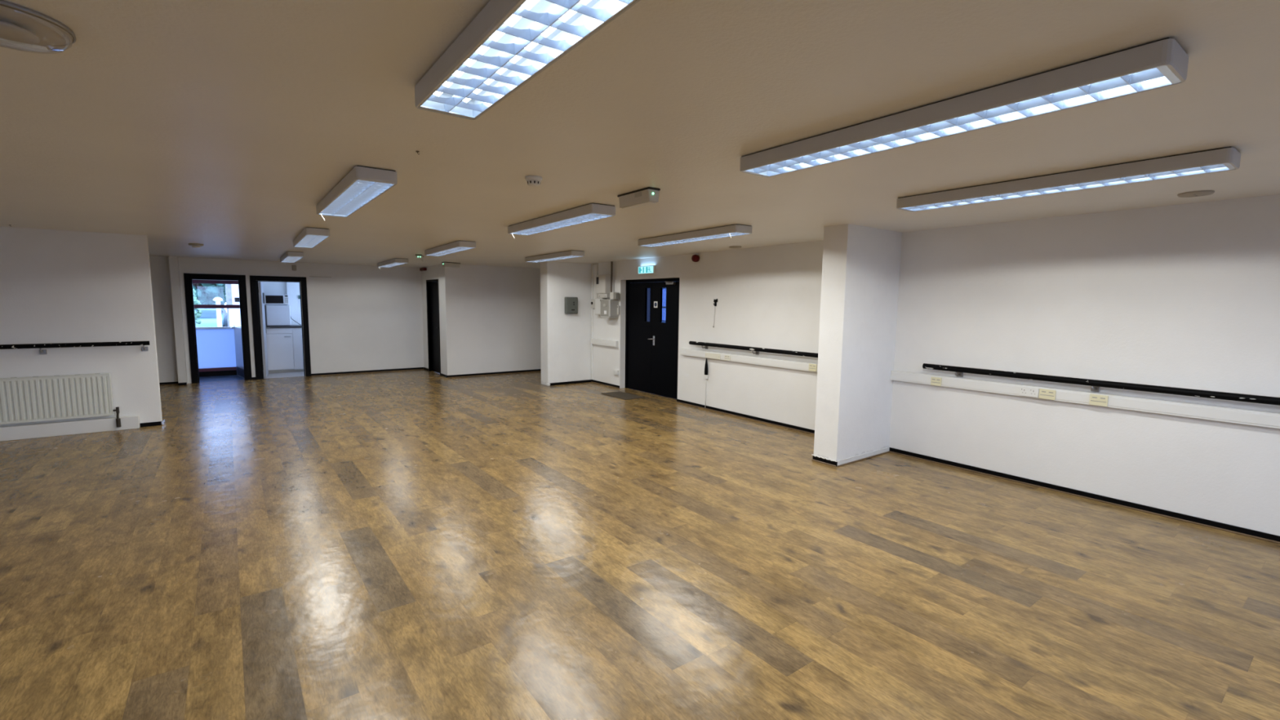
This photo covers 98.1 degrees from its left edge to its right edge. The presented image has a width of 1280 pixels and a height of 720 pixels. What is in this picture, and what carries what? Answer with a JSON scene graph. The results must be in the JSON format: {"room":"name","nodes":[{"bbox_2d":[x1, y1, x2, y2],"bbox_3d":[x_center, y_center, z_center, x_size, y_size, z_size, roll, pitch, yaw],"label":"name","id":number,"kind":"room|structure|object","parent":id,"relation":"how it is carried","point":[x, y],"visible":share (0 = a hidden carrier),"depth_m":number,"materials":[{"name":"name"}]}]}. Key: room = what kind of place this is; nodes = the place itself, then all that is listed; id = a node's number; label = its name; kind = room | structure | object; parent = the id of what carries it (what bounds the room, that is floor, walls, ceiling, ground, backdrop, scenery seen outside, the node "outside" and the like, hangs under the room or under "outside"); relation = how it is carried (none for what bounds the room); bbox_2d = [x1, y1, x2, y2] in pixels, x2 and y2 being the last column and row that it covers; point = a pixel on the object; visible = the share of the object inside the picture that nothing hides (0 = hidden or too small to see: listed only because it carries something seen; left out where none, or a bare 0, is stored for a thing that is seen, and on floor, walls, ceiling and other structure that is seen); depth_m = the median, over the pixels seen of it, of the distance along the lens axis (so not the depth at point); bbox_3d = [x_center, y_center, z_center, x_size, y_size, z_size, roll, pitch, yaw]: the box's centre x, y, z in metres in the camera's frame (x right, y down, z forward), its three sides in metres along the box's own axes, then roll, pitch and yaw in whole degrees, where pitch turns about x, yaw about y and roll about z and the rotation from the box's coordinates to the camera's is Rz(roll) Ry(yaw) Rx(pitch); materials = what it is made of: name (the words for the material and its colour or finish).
{"room":"empty office space","nodes":[
{"label":"empty office space","id":0,"kind":"room"},
{"bbox_2d":[0,226,162,426],"bbox_3d":[-7.473,-0.323,6.089,3.255,2.500,0.080,-4,8,-36],"label":"wall","id":1,"kind":"structure","parent":0,"point":[56,286],"depth_m":6.61,"materials":[{"name":"white paint"}]},
{"bbox_2d":[0,373,120,427],"bbox_3d":[-7.098,0.529,6.359,1.677,0.668,0.123,-4,7,-35],"label":"radiator","id":2,"kind":"object","parent":1,"relation":"attached to","point":[48,397],"visible":1,"depth_m":6.50,"materials":[{"name":"white metal"}]},
{"bbox_2d":[0,373,108,379],"bbox_3d":[-7.118,0.207,6.301,1.600,0.009,0.062,-4,8,-36],"label":"grille","id":3,"kind":"object","parent":2,"relation":"attached to","point":[99,375],"depth_m":6.52,"materials":[{"name":"white metal"}]},
{"bbox_2d":[0,341,149,354],"bbox_3d":[-7.396,-0.093,6.047,3.105,0.131,0.120,-4,8,-36],"label":"ballet barre","id":4,"kind":"object","parent":1,"relation":"attached to","point":[39,346],"visible":1,"depth_m":6.51,"materials":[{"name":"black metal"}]},
{"bbox_2d":[140,421,161,426],"bbox_3d":[-6.237,0.819,7.084,0.210,0.050,0.014,-4,8,-36],"label":"baseboard","id":5,"kind":"structure","parent":1,"relation":"attached to","point":[158,423],"depth_m":7.08,"materials":[{"name":"black paint"}]},
{"bbox_2d":[258,281,303,364],"bbox_3d":[-7.957,-1.036,12.770,1.620,2.500,0.190,-4,8,-36],"label":"wall","id":6,"kind":"structure","parent":0,"point":[291,289],"depth_m":12.62,"materials":[{"name":"white paint"}]},
{"bbox_2d":[149,255,424,383],"bbox_3d":[-8.161,-0.830,10.806,7.800,2.500,0.120,-4,8,-36],"label":"wall","id":7,"kind":"structure","parent":0,"point":[362,317],"depth_m":11.97,"materials":[{"name":"white paint"}]},
{"bbox_2d":[159,381,178,385],"bbox_3d":[-9.975,0.517,9.513,3.210,0.050,0.030,-4,8,-36],"label":"baseboard","id":8,"kind":"structure","parent":7,"relation":"attached to","point":[163,383],"depth_m":10.37,"materials":[{"name":"black paint"}]},
{"bbox_2d":[168,256,187,383],"bbox_3d":[-8.569,-0.781,10.300,0.120,2.500,0.210,-4,8,-36],"label":"pillar","id":9,"kind":"structure","parent":7,"relation":"attached to","point":[173,260],"depth_m":10.23,"materials":[{"name":"white paint"}]},
{"bbox_2d":[183,273,252,383],"bbox_3d":[-8.406,-0.651,11.092,0.942,2.077,0.886,-4,8,-36],"label":"door frame","id":10,"kind":"structure","parent":7,"relation":"in","point":[242,339],"depth_m":10.86,"materials":[{"name":"black paint"}]},
{"bbox_2d":[249,275,311,379],"bbox_3d":[-7.596,-0.704,11.709,0.963,2.073,0.916,-4,8,-36],"label":"door frame","id":11,"kind":"structure","parent":7,"relation":"in","point":[257,294],"depth_m":11.29,"materials":[{"name":"black paint"}]},
{"bbox_2d":[291,265,296,271],"bbox_3d":[-7.086,-1.889,11.379,0.080,0.110,0.050,-4,8,-36],"label":"sensor","id":12,"kind":"object","parent":7,"relation":"attached to","point":[294,267],"visible":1,"depth_m":11.36,"materials":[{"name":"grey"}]},
{"bbox_2d":[311,367,423,376],"bbox_3d":[-6.030,0.256,12.426,2.301,0.050,0.030,-4,8,-36],"label":"baseboard","id":13,"kind":"structure","parent":7,"relation":"attached to","point":[413,368],"depth_m":12.37,"materials":[{"name":"black paint"}]},
{"bbox_2d":[421,264,445,374],"bbox_3d":[-4.562,-0.955,12.393,0.120,2.500,1.610,-4,8,-36],"label":"wall","id":14,"kind":"structure","parent":0,"point":[434,272],"depth_m":12.20,"materials":[{"name":"white paint"}]},
{"bbox_2d":[419,267,426,271],"bbox_3d":[-4.929,-2.061,12.625,0.078,0.063,0.300,-4,8,-36],"label":"beacon","id":15,"kind":"object","parent":14,"relation":"attached to","point":[420,268],"visible":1,"depth_m":12.54,"materials":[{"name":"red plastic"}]},
{"bbox_2d":[426,279,440,373],"bbox_3d":[-4.556,-0.742,12.378,0.112,2.080,0.880,-4,8,-36],"label":"door","id":16,"kind":"structure","parent":14,"relation":"in","point":[434,326],"depth_m":12.52,"materials":[{"name":"black paint"}]},
{"bbox_2d":[443,264,541,375],"bbox_3d":[-3.143,-0.935,12.371,2.370,2.500,0.120,-4,8,-36],"label":"wall","id":17,"kind":"structure","parent":0,"point":[492,313],"depth_m":12.21,"materials":[{"name":"white paint"}]},
{"bbox_2d":[446,368,541,377],"bbox_3d":[-3.159,0.293,12.405,2.286,0.050,0.030,-4,8,-36],"label":"baseboard","id":18,"kind":"structure","parent":17,"relation":"attached to","point":[535,370],"depth_m":12.32,"materials":[{"name":"black paint"}]},
{"bbox_2d":[540,261,591,385],"bbox_3d":[-1.465,-0.780,11.097,1.002,2.500,0.300,-4,8,-36],"label":"wall","id":19,"kind":"structure","parent":0,"point":[565,339],"depth_m":10.92,"materials":[{"name":"white paint"}]},
{"bbox_2d":[550,379,591,385],"bbox_3d":[-1.375,0.452,11.109,0.946,0.050,0.014,-4,8,-36],"label":"baseboard","id":20,"kind":"structure","parent":19,"relation":"attached to","point":[586,380],"depth_m":11.09,"materials":[{"name":"black paint"}]},
{"bbox_2d":[564,297,577,314],"bbox_3d":[-1.349,-1.069,10.899,0.270,0.330,0.100,-4,8,-36],"label":"control box","id":21,"kind":"object","parent":19,"relation":"attached to","point":[571,303],"visible":1,"depth_m":10.86,"materials":[{"name":"grey metal"}]},
{"bbox_2d":[0,368,1279,719],"bbox_3d":[-2.681,1.107,5.582,10.600,0.120,18.300,-4,8,-36],"label":"floor","id":22,"kind":"structure","parent":0,"point":[411,544],"depth_m":3.38,"materials":[{"name":"brown wood"}]},
{"bbox_2d":[0,415,140,441],"bbox_3d":[-7.515,0.856,6.090,3.023,0.155,0.085,-4,8,-36],"label":"cover","id":23,"kind":"object","parent":22,"relation":"on","point":[101,424],"visible":1,"depth_m":6.57,"materials":[{"name":"white plastic"}]},
{"bbox_2d":[178,382,186,385],"bbox_3d":[-8.517,0.447,10.339,0.120,0.050,0.014,-4,8,-36],"label":"baseboard casing","id":24,"kind":"structure","parent":22,"relation":"on","point":[180,384],"depth_m":10.34,"materials":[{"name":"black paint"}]},
{"bbox_2d":[191,279,240,377],"bbox_3d":[-9.225,-0.890,11.258,2.035,2.502,0.100,-4,8,-36],"label":"door","id":25,"kind":"structure","parent":22,"relation":"on","point":[215,345],"depth_m":11.60,"materials":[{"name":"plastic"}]},
{"bbox_2d":[266,327,303,373],"bbox_3d":[-7.953,-0.233,12.389,0.680,0.985,0.549,-4,8,-36],"label":"base cabinet","id":26,"kind":"object","parent":22,"relation":"on","point":[284,345],"visible":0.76,"depth_m":12.20,"materials":[{"name":"white wood"}]},
{"bbox_2d":[260,324,302,328],"bbox_3d":[-8.005,-0.740,12.295,0.930,0.040,0.555,-4,8,-36],"label":"countertop","id":27,"kind":"structure","parent":26,"relation":"on","point":[291,326],"depth_m":12.15,"materials":[{"name":"grey"}]},
{"bbox_2d":[264,305,300,326],"bbox_3d":[-7.953,-0.993,12.365,0.696,0.450,0.490,-4,8,-36],"label":"mini fridge","id":28,"kind":"object","parent":27,"relation":"on","point":[275,315],"visible":0.92,"depth_m":12.11,"materials":[{"name":"white metal"}]},
{"bbox_2d":[264,293,288,305],"bbox_3d":[-8.007,-1.325,12.212,0.450,0.235,0.348,-4,8,-36],"label":"microwave oven","id":29,"kind":"object","parent":28,"relation":"on","point":[268,299],"visible":0.91,"depth_m":12.07,"materials":[{"name":"white plastic"}]},
{"bbox_2d":[601,391,644,399],"bbox_3d":[-0.309,0.625,9.778,0.400,0.012,0.760,-4,8,-36],"label":"door mat","id":30,"kind":"object","parent":22,"relation":"on","point":[619,394],"visible":1,"depth_m":9.74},
{"bbox_2d":[813,223,902,461],"bbox_3d":[2.351,-0.192,5.980,1.007,2.500,0.280,-4,8,-36],"label":"pillar","id":31,"kind":"object","parent":22,"relation":"on","point":[860,264],"visible":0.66,"depth_m":5.76,"materials":[{"name":"white paint"}]},
{"bbox_2d":[811,455,837,466],"bbox_3d":[1.924,1.054,5.796,0.030,0.050,0.294,-4,8,-36],"label":"baseboard","id":32,"kind":"structure","parent":31,"relation":"attached to","point":[820,460],"depth_m":5.78,"materials":[{"name":"black paint"}]},
{"bbox_2d":[811,447,889,466],"bbox_3d":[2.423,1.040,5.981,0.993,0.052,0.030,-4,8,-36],"label":"baseboard","id":33,"kind":"structure","parent":31,"relation":"attached to","point":[868,455],"depth_m":5.96,"materials":[{"name":"white plastic"}]},
{"bbox_2d":[0,0,1279,268],"bbox_3d":[-2.680,-1.454,5.351,10.600,0.299,18.400,-4,8,-36],"label":"ceiling","id":34,"kind":"structure","parent":0,"point":[224,126],"depth_m":2.44,"materials":[{"name":"paint"}]},
{"bbox_2d":[0,0,76,53],"bbox_3d":[-1.821,-0.948,1.589,0.296,0.062,0.296,-4,7,-36],"label":"air vent","id":35,"kind":"object","parent":34,"relation":"attached to","point":[19,24],"visible":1,"depth_m":1.60,"materials":[{"name":"white plastic"}]},
{"bbox_2d":[188,243,203,248],"bbox_3d":[-6.319,-1.623,7.904,0.170,0.055,0.169,-4,7,-36],"label":"smoke detector","id":36,"kind":"object","parent":34,"relation":"attached to","point":[193,245],"visible":1,"depth_m":7.86,"materials":[{"name":"grey plastic"}]},
{"bbox_2d":[280,251,304,262],"bbox_3d":[-6.074,-1.786,9.672,0.234,0.079,1.730,-4,7,-36],"label":"ceiling light","id":37,"kind":"object","parent":34,"relation":"attached to","point":[289,256],"visible":1,"depth_m":9.22,"materials":[{"name":"white plastic"}]},
{"bbox_2d":[293,226,329,248],"bbox_3d":[-4.018,-1.476,6.756,0.234,0.079,1.730,-4,7,-36],"label":"ceiling light","id":38,"kind":"object","parent":34,"relation":"attached to","point":[309,237],"visible":1,"depth_m":6.37,"materials":[{"name":"white plastic"}]},
{"bbox_2d":[315,165,397,220],"bbox_3d":[-2.093,-1.160,4.018,0.234,0.129,1.730,-4,7,-37],"label":"ceiling light","id":39,"kind":"object","parent":34,"relation":"attached to","point":[361,185],"visible":1,"depth_m":3.69,"materials":[{"name":"white plastic"}]},
{"bbox_2d":[377,257,408,269],"bbox_3d":[-4.861,-1.873,10.880,0.234,0.129,1.730,-4,7,-35],"label":"ceiling light","id":40,"kind":"object","parent":34,"relation":"attached to","point":[397,261],"visible":1,"depth_m":10.57,"materials":[{"name":"white plastic"}]},
{"bbox_2d":[415,254,423,262],"bbox_3d":[-3.768,-1.740,9.499,0.100,0.099,0.390,-1,6,-16],"label":"emergency light","id":41,"kind":"object","parent":34,"relation":"attached to","point":[420,258],"visible":1,"depth_m":9.33,"materials":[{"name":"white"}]},
{"bbox_2d":[424,240,475,256],"bbox_3d":[-2.735,-1.583,7.926,0.234,0.079,1.730,-4,7,-35],"label":"ceiling light","id":42,"kind":"object","parent":34,"relation":"attached to","point":[458,246],"visible":1,"depth_m":7.64,"materials":[{"name":"white plastic"}]},
{"bbox_2d":[441,262,460,267],"bbox_3d":[-3.780,-1.904,11.122,0.100,0.099,0.390,4,7,32],"label":"emergency light","id":43,"kind":"object","parent":34,"relation":"attached to","point":[450,264],"visible":1,"depth_m":11.07,"materials":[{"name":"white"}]},
{"bbox_2d":[414,0,640,119],"bbox_3d":[-0.236,-0.911,1.448,0.234,0.079,1.730,-4,7,-36],"label":"ceiling light","id":44,"kind":"object","parent":34,"relation":"attached to","point":[508,43],"visible":1,"depth_m":1.64,"materials":[{"name":"white plastic"}]},
{"bbox_2d":[524,175,542,186],"bbox_3d":[-0.679,-1.137,3.548,0.108,0.058,0.108,-4,7,-36],"label":"smoke detector","id":45,"kind":"object","parent":34,"relation":"attached to","point":[532,180],"visible":1,"depth_m":3.51,"materials":[{"name":"white plastic"}]},
{"bbox_2d":[524,250,584,262],"bbox_3d":[-1.433,-1.692,9.111,0.234,0.080,1.730,-4,7,-35],"label":"ceiling light","id":46,"kind":"object","parent":34,"relation":"attached to","point":[568,254],"visible":1,"depth_m":8.87,"materials":[{"name":"white plastic"}]},
{"bbox_2d":[507,203,615,238],"bbox_3d":[-0.790,-1.266,5.179,0.234,0.129,1.730,-4,7,-36],"label":"ceiling light","id":47,"kind":"object","parent":34,"relation":"attached to","point":[592,211],"visible":1,"depth_m":4.91,"materials":[{"name":"white plastic"}]},
{"bbox_2d":[610,261,613,292],"bbox_3d":[-0.536,-1.507,10.512,0.037,0.712,0.094,0,6,-11],"label":"cables","id":48,"kind":"object","parent":34,"relation":"hanging from","point":[611,262],"visible":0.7,"depth_m":10.52,"materials":[{"name":"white plastic"}]},
{"bbox_2d":[617,186,660,209],"bbox_3d":[-0.014,-1.155,3.986,0.100,0.099,0.390,-4,7,-36],"label":"emergency light","id":49,"kind":"object","parent":34,"relation":"attached to","point":[649,195],"visible":1,"depth_m":3.91,"materials":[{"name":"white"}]},
{"bbox_2d":[637,223,751,247],"bbox_3d":[0.556,-1.365,6.272,0.234,0.129,1.730,-4,7,-35],"label":"ceiling light","id":50,"kind":"object","parent":34,"relation":"attached to","point":[731,230],"visible":1,"depth_m":6.05,"materials":[{"name":"white plastic"}]},
{"bbox_2d":[728,245,741,248],"bbox_3d":[1.314,-1.555,7.656,0.170,0.017,0.170,-4,7,-36],"label":"ceiling plate","id":51,"kind":"object","parent":34,"relation":"attached to","point":[732,246],"visible":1,"depth_m":7.59,"materials":[{"name":"beige"}]},
{"bbox_2d":[739,37,1188,177],"bbox_3d":[1.143,-0.995,2.392,0.234,0.079,1.730,-4,7,-36],"label":"ceiling light","id":52,"kind":"object","parent":34,"relation":"attached to","point":[1162,63],"visible":1,"depth_m":2.07,"materials":[{"name":"white plastic"}]},
{"bbox_2d":[896,146,1240,211],"bbox_3d":[2.501,-1.095,3.494,0.234,0.079,1.730,-4,7,-36],"label":"ceiling light","id":53,"kind":"object","parent":34,"relation":"attached to","point":[1227,158],"visible":1,"depth_m":3.25,"materials":[{"name":"white plastic"}]},
{"bbox_2d":[1177,190,1214,197],"bbox_3d":[3.860,-1.152,3.857,0.184,0.017,0.184,-4,7,-36],"label":"ceiling plate","id":54,"kind":"object","parent":34,"relation":"attached to","point":[1202,193],"visible":1,"depth_m":3.82,"materials":[{"name":"beige"}]},
{"bbox_2d":[593,194,1279,536],"bbox_3d":[2.235,-0.315,7.126,0.180,2.500,14.770,-4,8,-36],"label":"wall","id":55,"kind":"structure","parent":0,"point":[1187,295],"depth_m":4.95,"materials":[{"name":"white paint"}]},
{"bbox_2d":[591,263,593,379],"bbox_3d":[-0.968,-0.764,11.244,0.030,2.340,0.040,-4,8,-36],"label":"conduit","id":56,"kind":"object","parent":55,"relation":"attached to","point":[592,265],"visible":1,"depth_m":11.23,"materials":[{"name":"white plastic"}]},
{"bbox_2d":[591,298,595,308],"bbox_3d":[-0.924,-1.127,11.116,0.074,0.180,0.140,-4,8,-36],"label":"switch","id":57,"kind":"object","parent":55,"relation":"attached to","point":[593,300],"visible":0.81,"depth_m":11.10,"materials":[{"name":"grey plastic"}]},
{"bbox_2d":[592,262,598,297],"bbox_3d":[-0.890,-1.574,11.071,0.025,0.698,0.180,-4,8,-36],"label":"cable conduit","id":58,"kind":"object","parent":55,"relation":"attached to","point":[597,264],"visible":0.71,"depth_m":10.98,"materials":[{"name":"grey plastic"}]},
{"bbox_2d":[595,297,606,315],"bbox_3d":[-0.771,-1.050,10.876,0.120,0.330,0.270,-4,8,-36],"label":"meter box","id":59,"kind":"object","parent":55,"relation":"attached to","point":[597,300],"visible":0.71,"depth_m":10.84,"materials":[{"name":"grey"}]},
{"bbox_2d":[595,274,610,293],"bbox_3d":[-0.699,-1.462,10.713,0.156,0.355,0.340,-4,8,-36],"label":"electrical box","id":60,"kind":"object","parent":55,"relation":"attached to","point":[602,282],"visible":0.93,"depth_m":10.60,"materials":[{"name":"grey"}]},
{"bbox_2d":[597,293,609,297],"bbox_3d":[-0.675,-1.241,10.719,0.134,0.080,0.320,-4,8,-36],"label":"junction box","id":61,"kind":"object","parent":55,"relation":"attached to","point":[599,295],"visible":0.8,"depth_m":10.64,"materials":[{"name":"grey plastic"}]},
{"bbox_2d":[591,337,618,346],"bbox_3d":[-0.703,-0.342,10.893,0.065,0.124,0.906,-4,8,-36],"label":"dado trunking","id":62,"kind":"object","parent":55,"relation":"attached to","point":[593,340],"visible":1,"depth_m":10.82,"materials":[{"name":"white plastic"}]},
{"bbox_2d":[591,379,619,388],"bbox_3d":[-0.699,0.472,10.992,0.030,0.050,1.010,-4,8,-36],"label":"baseboard","id":63,"kind":"structure","parent":55,"relation":"attached to","point":[593,380],"depth_m":10.95,"materials":[{"name":"black paint"}]},
{"bbox_2d":[600,299,618,318],"bbox_3d":[-0.586,-0.977,10.547,0.222,0.348,0.330,-4,8,-36],"label":"box","id":64,"kind":"object","parent":55,"relation":"attached to","point":[608,307],"visible":1,"depth_m":10.44,"materials":[{"name":"grey plastic"}]},
{"bbox_2d":[609,292,619,299],"bbox_3d":[-0.474,-1.204,10.419,0.130,0.130,0.145,-4,8,-36],"label":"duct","id":65,"kind":"object","parent":64,"relation":"on","point":[613,295],"visible":1,"depth_m":10.37,"materials":[{"name":"grey"}]},
{"bbox_2d":[613,369,618,374],"bbox_3d":[-0.459,0.236,10.636,0.041,0.090,0.150,-4,8,-36],"label":"power socket","id":66,"kind":"object","parent":55,"relation":"attached to","point":[615,371],"visible":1,"depth_m":10.61,"materials":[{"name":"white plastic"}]},
{"bbox_2d":[617,305,620,314],"bbox_3d":[-0.405,-0.940,10.450,0.050,0.170,0.044,-4,8,-36],"label":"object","id":67,"kind":"object","parent":55,"relation":"attached to","point":[618,306],"visible":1,"depth_m":10.44,"materials":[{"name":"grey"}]},
{"bbox_2d":[638,265,655,274],"bbox_3d":[0.118,-1.571,9.681,0.056,0.136,0.450,-4,8,-36],"label":"exit sign","id":68,"kind":"object","parent":55,"relation":"attached to","point":[651,268],"visible":1,"depth_m":9.63,"materials":[{"name":"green plastic"}]},
{"bbox_2d":[625,277,679,399],"bbox_3d":[0.201,-0.406,9.870,0.182,2.055,1.690,-4,8,-36],"label":"door","id":69,"kind":"structure","parent":55,"relation":"in","point":[651,306],"depth_m":9.91,"materials":[{"name":"black paint"}]},
{"bbox_2d":[691,254,699,262],"bbox_3d":[0.863,-1.583,8.644,0.088,0.116,0.116,-4,8,-36],"label":"bell","id":70,"kind":"object","parent":55,"relation":"attached to","point":[695,258],"visible":1,"depth_m":8.61,"materials":[{"name":"red plastic"}]},
{"bbox_2d":[712,298,717,327],"bbox_3d":[1.125,-0.708,8.399,0.050,0.433,0.085,-4,8,-36],"label":"wall hook","id":71,"kind":"object","parent":55,"relation":"attached to","point":[715,301],"visible":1,"depth_m":8.39,"materials":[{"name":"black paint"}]},
{"bbox_2d":[675,399,814,434],"bbox_3d":[1.627,0.830,7.875,0.030,0.050,3.420,-4,8,-36],"label":"baseboard","id":72,"kind":"structure","parent":55,"relation":"attached to","point":[729,412],"depth_m":7.94,"materials":[{"name":"black paint"}]},
{"bbox_2d":[680,348,817,372],"bbox_3d":[1.659,0.014,7.728,0.065,0.109,3.286,-4,8,-36],"label":"dado trunking","id":73,"kind":"object","parent":55,"relation":"attached to","point":[801,366],"visible":0.71,"depth_m":7.73,"materials":[{"name":"white plastic"}]},
{"bbox_2d":[703,358,707,408],"bbox_3d":[1.023,0.360,8.625,0.056,0.786,0.058,-4,8,-36],"label":"hanging cable","id":74,"kind":"object","parent":73,"relation":"hanging from","point":[705,375],"visible":1,"depth_m":8.59,"materials":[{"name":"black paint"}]},
{"bbox_2d":[705,352,720,359],"bbox_3d":[1.108,-0.061,8.404,0.014,0.082,0.317,-4,8,-36],"label":"wall socket","id":75,"kind":"object","parent":73,"relation":"attached to","point":[708,355],"visible":1,"depth_m":8.40,"materials":[{"name":"beige plastic"}]},
{"bbox_2d":[724,354,730,360],"bbox_3d":[1.285,-0.032,8.167,0.014,0.084,0.115,-4,8,-36],"label":"wall socket","id":76,"kind":"object","parent":73,"relation":"attached to","point":[727,357],"visible":1,"depth_m":8.16,"materials":[{"name":"beige plastic"}]},
{"bbox_2d":[808,363,817,371],"bbox_3d":[2.171,0.095,6.979,0.014,0.092,0.115,-4,8,-36],"label":"wall socket","id":77,"kind":"object","parent":73,"relation":"attached to","point":[813,367],"visible":1,"depth_m":6.97,"materials":[{"name":"beige plastic"}]},
{"bbox_2d":[688,341,817,357],"bbox_3d":[1.710,-0.109,7.595,0.128,0.112,2.985,-4,8,-36],"label":"ballet barre","id":78,"kind":"object","parent":55,"relation":"attached to","point":[757,350],"visible":0.64,"depth_m":7.68,"materials":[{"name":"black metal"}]},
{"bbox_2d":[888,447,1279,543],"bbox_3d":[4.673,1.299,3.793,0.030,0.050,6.250,-4,8,-36],"label":"baseboard","id":79,"kind":"structure","parent":55,"relation":"attached to","point":[1209,523],"depth_m":4.73,"materials":[{"name":"black paint"}]},
{"bbox_2d":[890,369,1279,429],"bbox_3d":[4.312,0.400,4.171,0.065,0.110,5.049,-4,8,-36],"label":"dado trunking","id":80,"kind":"object","parent":55,"relation":"attached to","point":[1229,415],"visible":1,"depth_m":4.53,"materials":[{"name":"white plastic"}]},
{"bbox_2d":[930,377,942,386],"bbox_3d":[3.075,0.223,5.767,0.014,0.088,0.105,-4,8,-36],"label":"wall socket","id":81,"kind":"object","parent":80,"relation":"attached to","point":[936,381],"visible":1,"depth_m":5.76,"materials":[{"name":"beige plastic"}]},
{"bbox_2d":[1019,386,1039,397],"bbox_3d":[3.573,0.292,5.099,0.014,0.088,0.150,-4,8,-36],"label":"wall socket","id":82,"kind":"object","parent":80,"relation":"attached to","point":[1024,391],"visible":1,"depth_m":5.09,"materials":[{"name":"white plastic"}]},
{"bbox_2d":[1039,388,1056,399],"bbox_3d":[3.658,0.308,4.986,0.014,0.090,0.125,-4,8,-36],"label":"wall socket","id":83,"kind":"object","parent":80,"relation":"attached to","point":[1044,393],"visible":1,"depth_m":4.98,"materials":[{"name":"beige plastic"}]},
{"bbox_2d":[1088,393,1108,406],"bbox_3d":[3.877,0.340,4.692,0.014,0.094,0.125,-4,8,-36],"label":"wall socket","id":84,"kind":"object","parent":80,"relation":"attached to","point":[1095,399],"visible":1,"depth_m":4.69,"materials":[{"name":"beige plastic"}]},
{"bbox_2d":[922,363,1279,405],"bbox_3d":[4.341,0.294,4.070,0.128,0.112,4.472,-4,8,-36],"label":"ballet barre","id":85,"kind":"object","parent":55,"relation":"attached to","point":[1095,384],"visible":1,"depth_m":4.57,"materials":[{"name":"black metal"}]},
{"label":"outside","id":86,"kind":"structure","parent":0,"visible":0},
{"bbox_3d":[-28.241,-2.170,38.038,80.000,0.150,65.250,-4,8,-36],"label":"ground","id":87,"kind":"structure","parent":86,"visible":0},
{"bbox_2d":[192,288,202,324],"bbox_3d":[-18.943,-1.813,23.229,1.048,2.481,0.908,-4,8,-36],"label":"tree","id":88,"kind":"object","parent":87,"relation":"on","point":[197,313],"visible":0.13,"depth_m":23.27,"materials":[{"name":"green plant"}]},
{"bbox_2d":[192,283,226,304],"bbox_3d":[-27.461,-4.646,34.217,4.319,5.598,4.180,-4,8,-36],"label":"tree","id":89,"kind":"object","parent":87,"relation":"on","point":[205,293],"visible":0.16,"depth_m":34.04,"materials":[{"name":"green plant"}]},
{"bbox_2d":[195,308,227,327],"bbox_3d":[-23.021,-2.017,29.548,1.740,1.458,4.044,-3,7,-30],"label":"parked car","id":90,"kind":"object","parent":87,"relation":"on","point":[208,318],"visible":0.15,"depth_m":28.89,"materials":[{"name":"silver metal"}]},
{"bbox_2d":[213,297,222,326],"bbox_3d":[-13.276,-0.942,17.551,0.260,2.080,0.260,-4,8,-36],"label":"post","id":91,"kind":"object","parent":87,"relation":"on","point":[217,300],"visible":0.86,"depth_m":17.45,"materials":[{"name":"white"}]},
{"bbox_2d":[228,308,234,326],"bbox_3d":[-13.025,-0.825,17.752,0.160,1.810,0.160,-4,8,-36],"label":"post","id":92,"kind":"object","parent":87,"relation":"on","point":[230,310],"visible":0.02,"depth_m":17.65,"materials":[{"name":"white"}]},
{"bbox_2d":[225,284,240,326],"bbox_3d":[-18.820,-5.184,31.722,7.940,7.400,6.600,-4,8,-36],"label":"house","id":93,"kind":"structure","parent":87,"relation":"on","point":[232,291],"depth_m":27.43,"materials":[{"name":"white paint"}]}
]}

